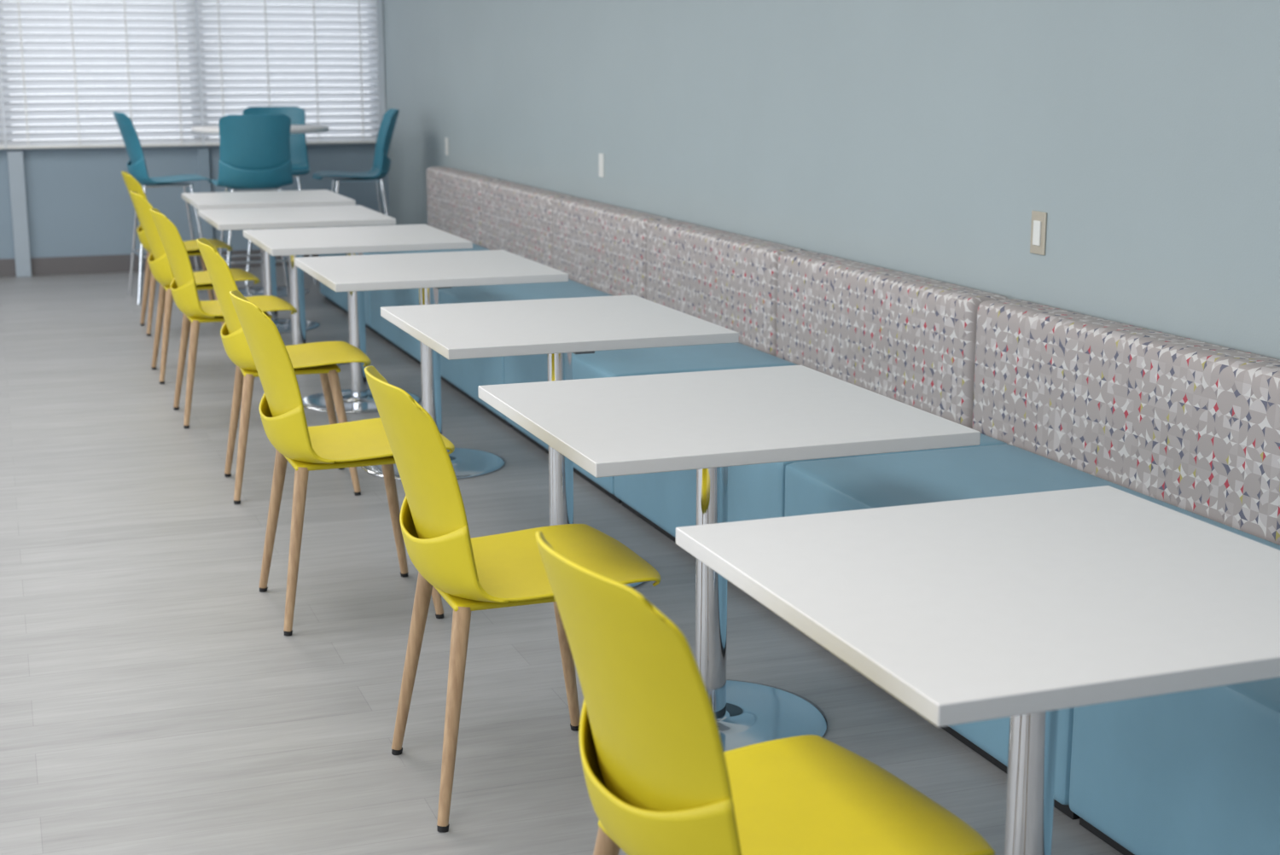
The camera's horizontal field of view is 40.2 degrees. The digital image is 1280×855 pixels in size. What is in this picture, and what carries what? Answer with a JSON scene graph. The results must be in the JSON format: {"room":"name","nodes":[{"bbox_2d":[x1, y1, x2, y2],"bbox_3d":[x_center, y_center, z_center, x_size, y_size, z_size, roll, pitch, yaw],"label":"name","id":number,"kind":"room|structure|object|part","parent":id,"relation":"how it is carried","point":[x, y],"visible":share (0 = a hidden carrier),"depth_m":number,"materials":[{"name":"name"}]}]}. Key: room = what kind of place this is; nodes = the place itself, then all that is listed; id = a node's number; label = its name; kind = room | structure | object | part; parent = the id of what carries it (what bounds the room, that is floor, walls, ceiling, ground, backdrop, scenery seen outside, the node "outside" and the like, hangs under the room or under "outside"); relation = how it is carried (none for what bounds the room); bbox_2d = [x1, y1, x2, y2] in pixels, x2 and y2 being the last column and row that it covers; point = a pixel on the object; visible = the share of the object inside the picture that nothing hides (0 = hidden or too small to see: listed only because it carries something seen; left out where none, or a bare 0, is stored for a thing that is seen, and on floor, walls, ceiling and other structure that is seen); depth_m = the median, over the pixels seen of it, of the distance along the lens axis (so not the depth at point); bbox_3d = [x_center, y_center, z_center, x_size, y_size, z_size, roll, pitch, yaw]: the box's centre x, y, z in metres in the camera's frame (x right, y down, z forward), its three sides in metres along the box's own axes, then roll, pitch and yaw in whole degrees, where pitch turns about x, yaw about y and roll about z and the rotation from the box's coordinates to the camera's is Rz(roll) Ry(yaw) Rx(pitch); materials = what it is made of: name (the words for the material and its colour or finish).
{"room":"eatery","nodes":[
{"label":"eatery","id":0,"kind":"room"},
{"bbox_2d":[0,0,389,259],"bbox_3d":[-5.278,-2.398,12.184,7.060,2.750,0.150,-4,13,-20],"label":"wall","id":1,"kind":"structure","parent":0,"point":[79,202],"depth_m":12.78,"materials":[{"name":"paint"}]},
{"bbox_2d":[0,24,9,148],"bbox_3d":[-4.519,-2.738,12.306,0.055,1.535,0.018,-4,13,-20],"label":"trim","id":2,"kind":"structure","parent":1,"relation":"attached to","point":[1,86],"depth_m":12.39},
{"bbox_2d":[6,151,31,277],"bbox_3d":[-4.455,-1.530,12.561,0.105,0.895,0.060,-4,13,-20],"label":"trim","id":3,"kind":"structure","parent":1,"relation":"attached to","point":[15,163],"depth_m":12.53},
{"bbox_2d":[0,1,197,140],"bbox_3d":[-3.910,-2.806,12.628,1.325,1.535,0.060,-4,13,-20],"label":"window","id":4,"kind":"structure","parent":1,"relation":"in","point":[0,2],"depth_m":12.53,"materials":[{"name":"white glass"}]},
{"bbox_2d":[0,85,5,149],"bbox_3d":[-5.123,-2.702,12.039,1.311,1.575,0.061,-4,13,-20],"label":"window blind","id":5,"kind":"object","parent":4,"relation":"attached to","point":[2,135],"visible":1,"depth_m":12.39,"materials":[{"name":"white"}]},
{"bbox_2d":[0,0,203,149],"bbox_3d":[-3.861,-2.798,12.493,1.361,1.575,0.061,-4,13,-20],"label":"window blind","id":6,"kind":"object","parent":4,"relation":"attached to","point":[58,32],"visible":0.98,"depth_m":12.54,"materials":[{"name":"white"}]},
{"bbox_3d":[-4.349,-2.735,12.291,0.010,1.535,0.002,-4,13,-20],"label":"ladder cord","id":7,"kind":"part","parent":6,"relation":"part of","materials":[{"name":"fabric"}]},
{"bbox_3d":[-4.023,-2.759,12.408,0.010,1.535,0.002,-4,13,-20],"label":"ladder cord","id":8,"kind":"part","parent":6,"relation":"part of","materials":[{"name":"fabric"}]},
{"bbox_3d":[-3.861,-2.036,12.654,1.361,0.018,0.050,-4,13,-20],"label":"rail","id":9,"kind":"part","parent":6,"relation":"part of","materials":[{"name":"white plastic"}]},
{"bbox_3d":[-3.678,-2.785,12.532,0.010,1.535,0.002,-4,13,-20],"label":"ladder cord","id":10,"kind":"part","parent":6,"relation":"part of","materials":[{"name":"fabric"}]},
{"bbox_3d":[-3.353,-2.810,12.649,0.010,1.535,0.002,-4,13,-20],"label":"ladder cord","id":11,"kind":"part","parent":6,"relation":"part of","materials":[{"name":"fabric"}]},
{"bbox_2d":[0,250,318,277],"bbox_3d":[-5.250,-1.100,12.379,7.060,0.130,0.012,-4,13,-20],"label":"baseboard","id":12,"kind":"structure","parent":1,"relation":"attached to","point":[98,264],"depth_m":12.81,"materials":[{"name":"plastic"}]},
{"bbox_2d":[0,143,375,151],"bbox_3d":[-5.248,-1.922,12.200,7.060,0.018,0.025,-4,13,-20],"label":"trim","id":13,"kind":"structure","parent":1,"relation":"attached to","point":[331,144],"depth_m":12.78,"materials":[{"name":"paint"}]},
{"bbox_2d":[191,0,206,145],"bbox_3d":[-3.231,-2.835,12.769,0.060,1.535,0.018,-4,13,-20],"label":"trim","id":14,"kind":"structure","parent":1,"relation":"attached to","point":[195,2],"depth_m":12.80,"materials":[{"name":"white"}]},
{"bbox_2d":[197,148,213,238],"bbox_3d":[-3.227,-1.689,13.000,0.080,0.764,0.040,-4,13,-20],"label":"trim","id":15,"kind":"structure","parent":1,"relation":"attached to","point":[203,154],"depth_m":12.95,"materials":[{"name":"paint"}]},
{"bbox_2d":[199,3,376,137],"bbox_3d":[-2.639,-2.902,13.085,1.285,1.535,0.060,-4,13,-20],"label":"window","id":16,"kind":"structure","parent":1,"relation":"in","point":[200,3],"depth_m":13.28,"materials":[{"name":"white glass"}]},
{"bbox_2d":[197,0,381,145],"bbox_3d":[-2.589,-2.894,12.950,1.321,1.575,0.061,-4,13,-20],"label":"window blind","id":17,"kind":"object","parent":16,"relation":"attached to","point":[209,30],"visible":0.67,"depth_m":12.99,"materials":[{"name":"white"}]},
{"bbox_3d":[-3.063,-2.832,12.753,0.010,1.535,0.002,-4,13,-20],"label":"ladder cord","id":18,"kind":"part","parent":17,"relation":"part of","materials":[{"name":"fabric"}]},
{"bbox_3d":[-2.746,-2.856,12.867,0.010,1.535,0.002,-4,13,-20],"label":"ladder cord","id":19,"kind":"part","parent":17,"relation":"part of","materials":[{"name":"fabric"}]},
{"bbox_3d":[-2.590,-2.132,13.111,1.321,0.018,0.050,-4,13,-20],"label":"rail","id":20,"kind":"part","parent":17,"relation":"part of","materials":[{"name":"white plastic"}]},
{"bbox_3d":[-2.412,-2.881,12.988,0.010,1.535,0.002,-4,13,-20],"label":"ladder cord","id":21,"kind":"part","parent":17,"relation":"part of","materials":[{"name":"fabric"}]},
{"bbox_3d":[-2.095,-2.905,13.101,0.010,1.535,0.002,-4,13,-20],"label":"ladder cord","id":22,"kind":"part","parent":17,"relation":"part of","materials":[{"name":"fabric"}]},
{"bbox_2d":[373,0,385,134],"bbox_3d":[-1.973,-2.930,13.222,0.070,1.535,0.018,-4,13,-20],"label":"trim","id":23,"kind":"structure","parent":1,"relation":"attached to","point":[380,10],"depth_m":13.25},
{"bbox_2d":[0,266,1122,854],"bbox_3d":[-2.509,0.546,5.106,7.260,0.100,16.300,-4,13,-20],"label":"floor","id":24,"kind":"structure","parent":0,"point":[154,701],"depth_m":4.71,"materials":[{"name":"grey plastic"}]},
{"bbox_2d":[112,111,215,304],"bbox_3d":[-3.085,-1.441,11.385,0.589,1.210,0.494,-5,13,-23],"label":"bar stool","id":25,"kind":"object","parent":24,"relation":"on","point":[136,166],"visible":0.89,"depth_m":11.19,"materials":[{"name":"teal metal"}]},
{"bbox_3d":[-3.280,-1.814,11.222,0.166,0.414,0.449,-5,13,-23],"label":"backrest","id":26,"kind":"part","parent":25,"relation":"part of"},
{"bbox_3d":[-3.335,-1.236,11.530,0.151,0.749,0.024,5,13,21],"label":"leg","id":27,"kind":"part","parent":25,"relation":"part of","materials":[{"name":"silver metal"}]},
{"bbox_3d":[-3.186,-1.164,11.188,0.024,0.749,0.151,5,13,21],"label":"leg","id":28,"kind":"part","parent":25,"relation":"part of","materials":[{"name":"silver metal"}]},
{"bbox_3d":[-3.054,-1.673,11.350,0.521,0.190,0.475,-5,13,-23],"label":"seat","id":29,"kind":"part","parent":25,"relation":"part of","materials":[{"name":"plastic"}]},
{"bbox_3d":[-2.985,-1.267,11.676,0.024,0.749,0.151,5,13,21],"label":"leg","id":30,"kind":"part","parent":25,"relation":"part of","materials":[{"name":"silver metal"}]},
{"bbox_3d":[-2.836,-1.195,11.334,0.151,0.749,0.024,5,13,21],"label":"leg","id":31,"kind":"part","parent":25,"relation":"part of","materials":[{"name":"silver metal"}]},
{"bbox_2d":[121,171,232,336],"bbox_3d":[-2.663,-1.022,10.107,0.589,0.915,0.475,-4,13,-20],"label":"dining chair","id":32,"kind":"object","parent":24,"relation":"on","point":[192,247],"visible":0.46,"depth_m":9.98,"materials":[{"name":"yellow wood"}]},
{"bbox_3d":[-2.862,-1.252,9.985,0.166,0.414,0.449,-4,13,-20],"label":"backrest","id":33,"kind":"part","parent":32,"relation":"part of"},
{"bbox_3d":[-2.893,-0.825,10.256,0.124,0.444,0.038,4,13,19],"label":"leg","id":34,"kind":"part","parent":32,"relation":"part of","materials":[{"name":"brown wood"}]},
{"bbox_3d":[-2.770,-0.756,9.930,0.038,0.444,0.124,7,14,29],"label":"leg","id":35,"kind":"part","parent":32,"relation":"part of","materials":[{"name":"brown wood"}]},
{"bbox_3d":[-2.631,-1.109,10.101,0.521,0.190,0.475,-4,13,-20],"label":"seat","id":36,"kind":"part","parent":32,"relation":"part of","materials":[{"name":"plastic"}]},
{"bbox_3d":[-2.557,-0.850,10.377,0.038,0.444,0.124,7,14,29],"label":"leg","id":37,"kind":"part","parent":32,"relation":"part of","materials":[{"name":"brown wood"}]},
{"bbox_3d":[-2.435,-0.781,10.050,0.124,0.444,0.038,4,13,19],"label":"leg","id":38,"kind":"part","parent":32,"relation":"part of","materials":[{"name":"brown wood"}]},
{"bbox_2d":[129,190,260,383],"bbox_3d":[-2.187,-0.714,8.642,0.589,0.915,0.475,-4,13,-20],"label":"dining chair","id":39,"kind":"object","parent":24,"relation":"on","point":[159,263],"visible":0.64,"depth_m":8.45,"materials":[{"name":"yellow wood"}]},
{"bbox_3d":[-2.386,-0.944,8.519,0.166,0.414,0.449,-4,13,-20],"label":"backrest","id":40,"kind":"part","parent":39,"relation":"part of","materials":[{"name":"plastic"}]},
{"bbox_3d":[-2.417,-0.516,8.791,0.124,0.444,0.038,4,13,19],"label":"leg","id":41,"kind":"part","parent":39,"relation":"part of","materials":[{"name":"brown wood"}]},
{"bbox_3d":[-2.294,-0.448,8.464,0.038,0.444,0.124,7,14,29],"label":"leg","id":42,"kind":"part","parent":39,"relation":"part of","materials":[{"name":"brown wood"}]},
{"bbox_3d":[-2.155,-0.800,8.635,0.521,0.190,0.475,-4,13,-20],"label":"seat","id":43,"kind":"part","parent":39,"relation":"part of","materials":[{"name":"plastic"}]},
{"bbox_2d":[150,208,296,428],"bbox_3d":[-1.804,-0.499,7.622,0.589,0.915,0.475,-4,13,-20],"label":"dining chair","id":44,"kind":"object","parent":24,"relation":"on","point":[183,289],"visible":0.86,"depth_m":7.43,"materials":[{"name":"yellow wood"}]},
{"bbox_3d":[-2.003,-0.729,7.499,0.166,0.414,0.449,-4,13,-20],"label":"backrest","id":45,"kind":"part","parent":44,"relation":"part of","materials":[{"name":"plastic"}]},
{"bbox_3d":[-2.034,-0.302,7.771,0.124,0.444,0.038,4,13,19],"label":"leg","id":46,"kind":"part","parent":44,"relation":"part of","materials":[{"name":"brown wood"}]},
{"bbox_3d":[-1.911,-0.233,7.444,0.038,0.444,0.124,7,14,29],"label":"leg","id":47,"kind":"part","parent":44,"relation":"part of","materials":[{"name":"brown wood"}]},
{"bbox_3d":[-1.772,-0.586,7.616,0.521,0.190,0.475,-4,13,-20],"label":"seat","id":48,"kind":"part","parent":44,"relation":"part of","materials":[{"name":"plastic"}]},
{"bbox_2d":[210,114,292,300],"bbox_3d":[-2.436,-1.370,11.046,0.494,1.210,0.589,-4,13,-20],"label":"bar stool","id":49,"kind":"object","parent":24,"relation":"on","point":[255,148],"visible":0.96,"depth_m":10.78,"materials":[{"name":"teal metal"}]},
{"bbox_3d":[-2.680,-1.167,11.203,0.151,0.749,0.024,5,13,24],"label":"leg","id":50,"kind":"part","parent":49,"relation":"part of","materials":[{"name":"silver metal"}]},
{"bbox_3d":[-2.549,-1.094,10.854,0.024,0.749,0.151,5,13,24],"label":"leg","id":51,"kind":"part","parent":49,"relation":"part of","materials":[{"name":"silver metal"}]},
{"bbox_3d":[-2.448,-1.605,11.028,0.475,0.190,0.521,-4,13,-20],"label":"seat","id":52,"kind":"part","parent":49,"relation":"part of","materials":[{"name":"plastic"}]},
{"bbox_3d":[-2.363,-1.718,10.769,0.449,0.414,0.166,-4,13,-20],"label":"backrest","id":53,"kind":"part","parent":49,"relation":"part of","materials":[{"name":"plastic"}]},
{"bbox_3d":[-2.323,-1.194,11.331,0.024,0.749,0.151,5,13,24],"label":"leg","id":54,"kind":"part","parent":49,"relation":"part of","materials":[{"name":"silver metal"}]},
{"bbox_2d":[191,124,328,296],"bbox_3d":[-2.509,-1.448,11.676,0.890,1.100,0.890,-4,13,-20],"label":"table","id":55,"kind":"object","parent":24,"relation":"on","point":[295,129],"visible":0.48,"depth_m":11.59,"materials":[{"name":"white laminate"}]},
{"bbox_3d":[-2.509,-0.920,11.787,0.554,0.020,0.554,-4,13,-20],"label":"plate","id":56,"kind":"part","parent":55,"relation":"part of","materials":[{"name":"silver metal"}]},
{"bbox_2d":[181,189,355,333],"bbox_3d":[-2.163,-0.964,10.199,0.866,0.760,0.890,-4,13,-20],"label":"cafe table","id":57,"kind":"object","parent":24,"relation":"on","point":[316,197],"visible":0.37,"depth_m":10.11,"materials":[{"name":"laminate"}]},
{"bbox_3d":[-2.163,-0.602,10.275,0.554,0.020,0.554,-4,13,-20],"label":"plate","id":58,"kind":"part","parent":57,"relation":"part of","materials":[{"name":"silver metal"}]},
{"bbox_2d":[242,106,317,285],"bbox_3d":[-2.555,-1.639,12.326,0.494,1.210,0.589,-2,12,-11],"label":"bar stool","id":59,"kind":"object","parent":24,"relation":"on","point":[299,155],"visible":0.3,"depth_m":12.46,"materials":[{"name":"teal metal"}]},
{"bbox_3d":[-2.703,-1.367,12.154,0.114,0.749,0.114,-2,12,-11],"label":"leg","id":60,"kind":"part","parent":59,"relation":"part of","materials":[{"name":"silver metal"}]},
{"bbox_3d":[-2.597,-2.071,12.447,0.449,0.414,0.166,-2,12,-11],"label":"backrest","id":61,"kind":"part","parent":59,"relation":"part of","materials":[{"name":"plastic"}]},
{"bbox_3d":[-2.548,-1.861,12.245,0.475,0.190,0.521,-2,12,-11],"label":"seat","id":62,"kind":"part","parent":59,"relation":"part of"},
{"bbox_3d":[-2.331,-1.383,12.229,0.151,0.749,0.024,8,14,33],"label":"leg","id":63,"kind":"part","parent":59,"relation":"part of","materials":[{"name":"silver metal"}]},
{"bbox_2d":[196,238,371,504],"bbox_3d":[-1.284,-0.232,6.350,0.589,0.915,0.475,-4,12,-17],"label":"dining chair","id":64,"kind":"object","parent":24,"relation":"on","point":[322,358],"visible":0.78,"depth_m":6.22,"materials":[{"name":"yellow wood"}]},
{"bbox_3d":[-1.486,-0.464,6.237,0.166,0.414,0.449,-4,12,-17],"label":"backrest","id":65,"kind":"part","parent":64,"relation":"part of","materials":[{"name":"plastic"}]},
{"bbox_3d":[-1.508,-0.037,6.510,0.124,0.444,0.038,5,13,22],"label":"leg","id":66,"kind":"part","parent":64,"relation":"part of","materials":[{"name":"brown wood"}]},
{"bbox_3d":[-1.402,0.033,6.178,0.038,0.444,0.124,8,14,32],"label":"leg","id":67,"kind":"part","parent":64,"relation":"part of","materials":[{"name":"brown wood"}]},
{"bbox_3d":[-1.251,-0.318,6.342,0.521,0.190,0.475,-4,12,-17],"label":"seat","id":68,"kind":"part","parent":64,"relation":"part of","materials":[{"name":"plastic"}]},
{"bbox_3d":[-1.167,-0.059,6.614,0.038,0.444,0.124,8,14,32],"label":"leg","id":69,"kind":"part","parent":64,"relation":"part of","materials":[{"name":"brown wood"}]},
{"bbox_3d":[-1.061,0.011,6.282,0.124,0.444,0.038,5,13,22],"label":"leg","id":70,"kind":"part","parent":64,"relation":"part of","materials":[{"name":"brown wood"}]},
{"bbox_2d":[197,204,395,365],"bbox_3d":[-1.776,-0.724,9.056,0.866,0.760,0.890,-4,13,-20],"label":"cafe table","id":71,"kind":"object","parent":24,"relation":"on","point":[328,216],"visible":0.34,"depth_m":8.99,"materials":[{"name":"laminate"}]},
{"bbox_2d":[229,290,454,635],"bbox_3d":[-0.837,0.063,4.947,0.589,0.915,0.475,-4,13,-20],"label":"dining chair","id":72,"kind":"object","parent":24,"relation":"on","point":[361,443],"visible":0.91,"depth_m":4.76,"materials":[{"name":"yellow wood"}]},
{"bbox_3d":[-1.034,-0.166,4.822,0.166,0.414,0.449,-4,13,-20],"label":"backrest","id":73,"kind":"part","parent":72,"relation":"part of","materials":[{"name":"plastic"}]},
{"bbox_3d":[-1.067,0.261,5.093,0.124,0.444,0.038,4,13,18],"label":"leg","id":74,"kind":"part","parent":72,"relation":"part of","materials":[{"name":"brown wood"}]},
{"bbox_3d":[-0.941,0.329,4.768,0.038,0.444,0.124,7,14,29],"label":"leg","id":75,"kind":"part","parent":72,"relation":"part of","materials":[{"name":"brown wood"}]},
{"bbox_3d":[-0.805,-0.024,4.941,0.521,0.190,0.475,-4,13,-20],"label":"seat","id":76,"kind":"part","parent":72,"relation":"part of","materials":[{"name":"plastic"}]},
{"bbox_3d":[-0.733,0.235,5.217,0.038,0.444,0.124,7,14,29],"label":"leg","id":77,"kind":"part","parent":72,"relation":"part of","materials":[{"name":"brown wood"}]},
{"bbox_3d":[-0.607,0.303,4.892,0.124,0.444,0.038,4,13,18],"label":"leg","id":78,"kind":"part","parent":72,"relation":"part of","materials":[{"name":"brown wood"}]},
{"bbox_2d":[312,108,399,215],"bbox_3d":[-1.911,-1.541,11.859,0.589,1.210,0.494,-3,12,-14],"label":"bar stool","id":79,"kind":"object","parent":24,"relation":"on","point":[381,163],"visible":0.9,"depth_m":11.76,"materials":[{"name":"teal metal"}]},
{"bbox_3d":[-2.142,-1.343,12.041,0.151,0.749,0.024,7,14,30],"label":"leg","id":80,"kind":"part","parent":79,"relation":"part of","materials":[{"name":"silver metal"}]},
{"bbox_3d":[-2.047,-1.268,11.681,0.024,0.749,0.151,7,14,30],"label":"leg","id":81,"kind":"part","parent":79,"relation":"part of","materials":[{"name":"silver metal"}]},
{"bbox_3d":[-1.944,-1.768,11.803,0.521,0.190,0.475,-3,12,-14],"label":"seat","id":82,"kind":"part","parent":79,"relation":"part of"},
{"bbox_3d":[-1.774,-1.363,12.133,0.024,0.749,0.151,7,14,30],"label":"leg","id":83,"kind":"part","parent":79,"relation":"part of","materials":[{"name":"silver metal"}]},
{"bbox_3d":[-1.679,-1.287,11.773,0.151,0.749,0.024,7,14,30],"label":"leg","id":84,"kind":"part","parent":79,"relation":"part of","materials":[{"name":"silver metal"}]},
{"bbox_3d":[-1.706,-1.941,11.829,0.166,0.414,0.449,-3,12,-14],"label":"backrest","id":85,"kind":"part","parent":79,"relation":"part of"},
{"bbox_2d":[243,224,472,413],"bbox_3d":[-1.287,-0.492,7.954,0.866,0.760,0.890,-4,13,-20],"label":"cafe table","id":86,"kind":"object","parent":24,"relation":"on","point":[352,240],"visible":0.68,"depth_m":7.89,"materials":[{"name":"laminate"}]},
{"bbox_3d":[-1.287,-0.130,8.030,0.554,0.020,0.554,-4,13,-20],"label":"plate","id":87,"kind":"part","parent":86,"relation":"part of","materials":[{"name":"silver metal"}]},
{"bbox_2d":[318,243,489,333],"bbox_3d":[-1.486,-0.947,10.832,0.720,0.467,1.647,-4,13,-20],"label":"bench","id":88,"kind":"object","parent":24,"relation":"on","point":[340,299],"visible":0.16,"depth_m":10.62,"materials":[{"name":"blue leather"}]},
{"bbox_2d":[369,249,488,364],"bbox_3d":[-0.960,-0.653,9.431,0.720,0.467,1.397,-4,13,-20],"label":"bench","id":89,"kind":"object","parent":24,"relation":"on","point":[402,340],"visible":0.17,"depth_m":9.40,"materials":[{"name":"blue leather"}]},
{"bbox_2d":[294,250,568,480],"bbox_3d":[-0.824,-0.253,6.817,0.866,0.760,0.890,-4,13,-20],"label":"cafe table","id":90,"kind":"object","parent":24,"relation":"on","point":[428,272],"visible":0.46,"depth_m":6.66,"materials":[{"name":"laminate"}]},
{"bbox_3d":[-0.802,0.134,6.776,0.554,0.020,0.554,-4,13,-20],"label":"plate","id":91,"kind":"part","parent":90,"relation":"part of","materials":[{"name":"silver metal"}]},
{"bbox_2d":[426,166,500,246],"bbox_3d":[-1.113,-1.188,11.063,0.160,0.842,1.376,-4,13,-20],"label":"backrest cushion","id":92,"kind":"object","parent":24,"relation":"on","point":[453,195],"visible":0.49,"depth_m":10.89,"materials":[{"name":"fabric"}]},
{"bbox_2d":[364,365,661,831],"bbox_3d":[-0.275,0.318,3.736,0.589,0.915,0.475,-4,13,-20],"label":"dining chair","id":93,"kind":"object","parent":24,"relation":"on","point":[507,569],"visible":0.94,"depth_m":3.56,"materials":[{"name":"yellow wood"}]},
{"bbox_3d":[-0.505,0.515,3.885,0.124,0.444,0.038,4,13,19],"label":"leg","id":94,"kind":"part","parent":93,"relation":"part of","materials":[{"name":"brown wood"}]},
{"bbox_3d":[-0.474,0.088,3.613,0.166,0.414,0.449,-4,13,-20],"label":"backrest","id":95,"kind":"part","parent":93,"relation":"part of","materials":[{"name":"plastic"}]},
{"bbox_3d":[-0.382,0.584,3.558,0.038,0.444,0.124,7,14,29],"label":"leg","id":96,"kind":"part","parent":93,"relation":"part of","materials":[{"name":"brown wood"}]},
{"bbox_3d":[-0.243,0.231,3.729,0.521,0.190,0.475,-4,13,-20],"label":"seat","id":97,"kind":"part","parent":93,"relation":"part of","materials":[{"name":"plastic"}]},
{"bbox_3d":[-0.169,0.490,4.005,0.038,0.444,0.124,7,14,29],"label":"leg","id":98,"kind":"part","parent":93,"relation":"part of","materials":[{"name":"brown wood"}]},
{"bbox_2d":[438,279,613,427],"bbox_3d":[-0.478,-0.384,8.150,0.720,0.467,1.387,-4,13,-20],"label":"bench","id":99,"kind":"object","parent":24,"relation":"on","point":[465,375],"visible":0.2,"depth_m":8.12,"materials":[{"name":"blue plastic"}]},
{"bbox_2d":[481,180,574,267],"bbox_3d":[-0.631,-0.918,9.782,0.160,0.842,1.386,-4,13,-20],"label":"backrest cushion","id":100,"kind":"object","parent":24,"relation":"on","point":[517,218],"visible":0.34,"depth_m":9.61,"materials":[{"name":"fabric"}]},
{"bbox_2d":[380,294,738,587],"bbox_3d":[-0.272,0.041,5.421,0.866,0.760,0.890,-4,13,-20],"label":"cafe table","id":101,"kind":"object","parent":24,"relation":"on","point":[558,328],"visible":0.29,"depth_m":5.21,"materials":[{"name":"laminate"}]},
{"bbox_3d":[-0.239,0.433,5.352,0.554,0.020,0.554,-4,13,-20],"label":"plate","id":102,"kind":"part","parent":101,"relation":"part of","materials":[{"name":"silver metal"}]},
{"bbox_2d":[552,197,669,299],"bbox_3d":[-0.150,-0.649,8.501,0.160,0.842,1.376,-4,13,-20],"label":"backrest cushion","id":103,"kind":"object","parent":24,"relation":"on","point":[602,247],"visible":0.35,"depth_m":8.33,"materials":[{"name":"fabric"}]},
{"bbox_2d":[504,342,797,503],"bbox_3d":[0.001,-0.115,6.873,0.720,0.467,1.387,-4,13,-20],"label":"bench","id":104,"kind":"object","parent":24,"relation":"on","point":[523,369],"visible":0.29,"depth_m":6.44,"materials":[{"name":"blue plastic"}]},
{"bbox_2d":[646,219,804,356],"bbox_3d":[0.329,-0.380,7.224,0.160,0.842,1.376,-4,13,-20],"label":"backrest cushion","id":105,"kind":"object","parent":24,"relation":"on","point":[728,280],"visible":0.38,"depth_m":7.01,"materials":[{"name":"fabric"}]},
{"bbox_2d":[478,365,980,751],"bbox_3d":[0.166,0.325,4.066,0.866,0.760,0.890,-4,13,-20],"label":"cafe table","id":106,"kind":"object","parent":24,"relation":"on","point":[710,422],"visible":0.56,"depth_m":3.97,"materials":[{"name":"laminate"}]},
{"bbox_3d":[0.166,0.687,4.143,0.554,0.020,0.554,-4,13,-20],"label":"plate","id":107,"kind":"part","parent":106,"relation":"part of","materials":[{"name":"silver metal"}]},
{"bbox_2d":[535,530,994,854],"bbox_3d":[0.156,0.585,2.468,0.589,0.915,0.475,-6,13,-25],"label":"dining chair","id":108,"kind":"object","parent":24,"relation":"on","point":[660,777],"visible":1,"depth_m":2.31,"materials":[{"name":"yellow plastic"}]},
{"bbox_3d":[-0.082,0.786,2.596,0.124,0.444,0.038,3,12,14],"label":"leg","id":109,"kind":"part","parent":108,"relation":"part of","materials":[{"name":"brown wood"}]},
{"bbox_3d":[-0.035,0.358,2.328,0.166,0.414,0.449,-6,13,-25],"label":"backrest","id":110,"kind":"part","parent":108,"relation":"part of","materials":[{"name":"plastic"}]},
{"bbox_3d":[0.187,0.497,2.464,0.521,0.190,0.475,-6,13,-25],"label":"seat","id":111,"kind":"part","parent":108,"relation":"part of","materials":[{"name":"plastic"}]},
{"bbox_2d":[614,365,1007,542],"bbox_3d":[0.484,0.155,5.587,0.720,0.467,1.407,-4,13,-20],"label":"bench","id":112,"kind":"object","parent":24,"relation":"on","point":[666,501],"visible":0.2,"depth_m":5.44,"materials":[{"name":"blue plastic"}]},
{"bbox_2d":[776,250,1008,429],"bbox_3d":[0.812,-0.110,5.938,0.160,0.842,1.396,-4,13,-20],"label":"backrest cushion","id":113,"kind":"object","parent":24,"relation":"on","point":[905,338],"visible":0.39,"depth_m":5.72,"materials":[{"name":"fabric"}]},
{"bbox_2d":[675,485,1279,854],"bbox_3d":[0.620,0.596,2.780,0.866,0.760,0.890,-4,13,-20],"label":"cafe table","id":114,"kind":"object","parent":24,"relation":"on","point":[1025,608],"visible":1,"depth_m":2.62,"materials":[{"name":"white laminate"}]},
{"bbox_2d":[784,444,1279,820],"bbox_3d":[0.967,0.426,4.301,0.720,0.467,1.387,-4,13,-20],"label":"bench","id":115,"kind":"object","parent":24,"relation":"on","point":[827,485],"visible":0.21,"depth_m":4.53,"materials":[{"name":"blue plastic"}]},
{"bbox_2d":[972,298,1279,545],"bbox_3d":[1.295,0.160,4.652,0.160,0.842,1.376,-4,13,-20],"label":"backrest cushion","id":116,"kind":"object","parent":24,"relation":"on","point":[1193,426],"visible":0.48,"depth_m":4.46,"materials":[{"name":"fabric"}]},
{"bbox_2d":[1069,677,1279,854],"bbox_3d":[1.449,0.695,3.020,0.720,0.467,1.397,-4,13,-20],"label":"bench","id":117,"kind":"object","parent":24,"relation":"on","point":[1195,771],"visible":0.56,"depth_m":3.20,"materials":[{"name":"blue leather"}]},
{"bbox_2d":[383,0,1279,359],"bbox_3d":[0.860,-1.103,6.025,0.120,2.750,16.300,-4,13,-20],"label":"wall","id":118,"kind":"structure","parent":0,"point":[924,138],"depth_m":5.77,"materials":[{"name":"paint"}]},
{"bbox_2d":[444,137,448,155],"bbox_3d":[-1.287,-1.871,11.644,0.008,0.116,0.070,-4,13,-20],"label":"wall outlet","id":119,"kind":"object","parent":118,"relation":"attached to","point":[445,138],"visible":1,"depth_m":11.63,"materials":[{"name":"white plastic"}]},
{"bbox_2d":[599,153,604,177],"bbox_3d":[-0.193,-1.307,8.722,0.008,0.116,0.070,-4,13,-20],"label":"wall outlet","id":120,"kind":"object","parent":118,"relation":"attached to","point":[601,155],"visible":1,"depth_m":8.71,"materials":[{"name":"white plastic"}]},
{"bbox_2d":[1029,210,1047,255],"bbox_3d":[1.161,-0.568,5.107,0.011,0.124,0.074,-4,13,-20],"label":"light switch","id":121,"kind":"object","parent":118,"relation":"attached to","point":[1038,224],"visible":1,"depth_m":5.10,"materials":[{"name":"plastic"}]}
]}

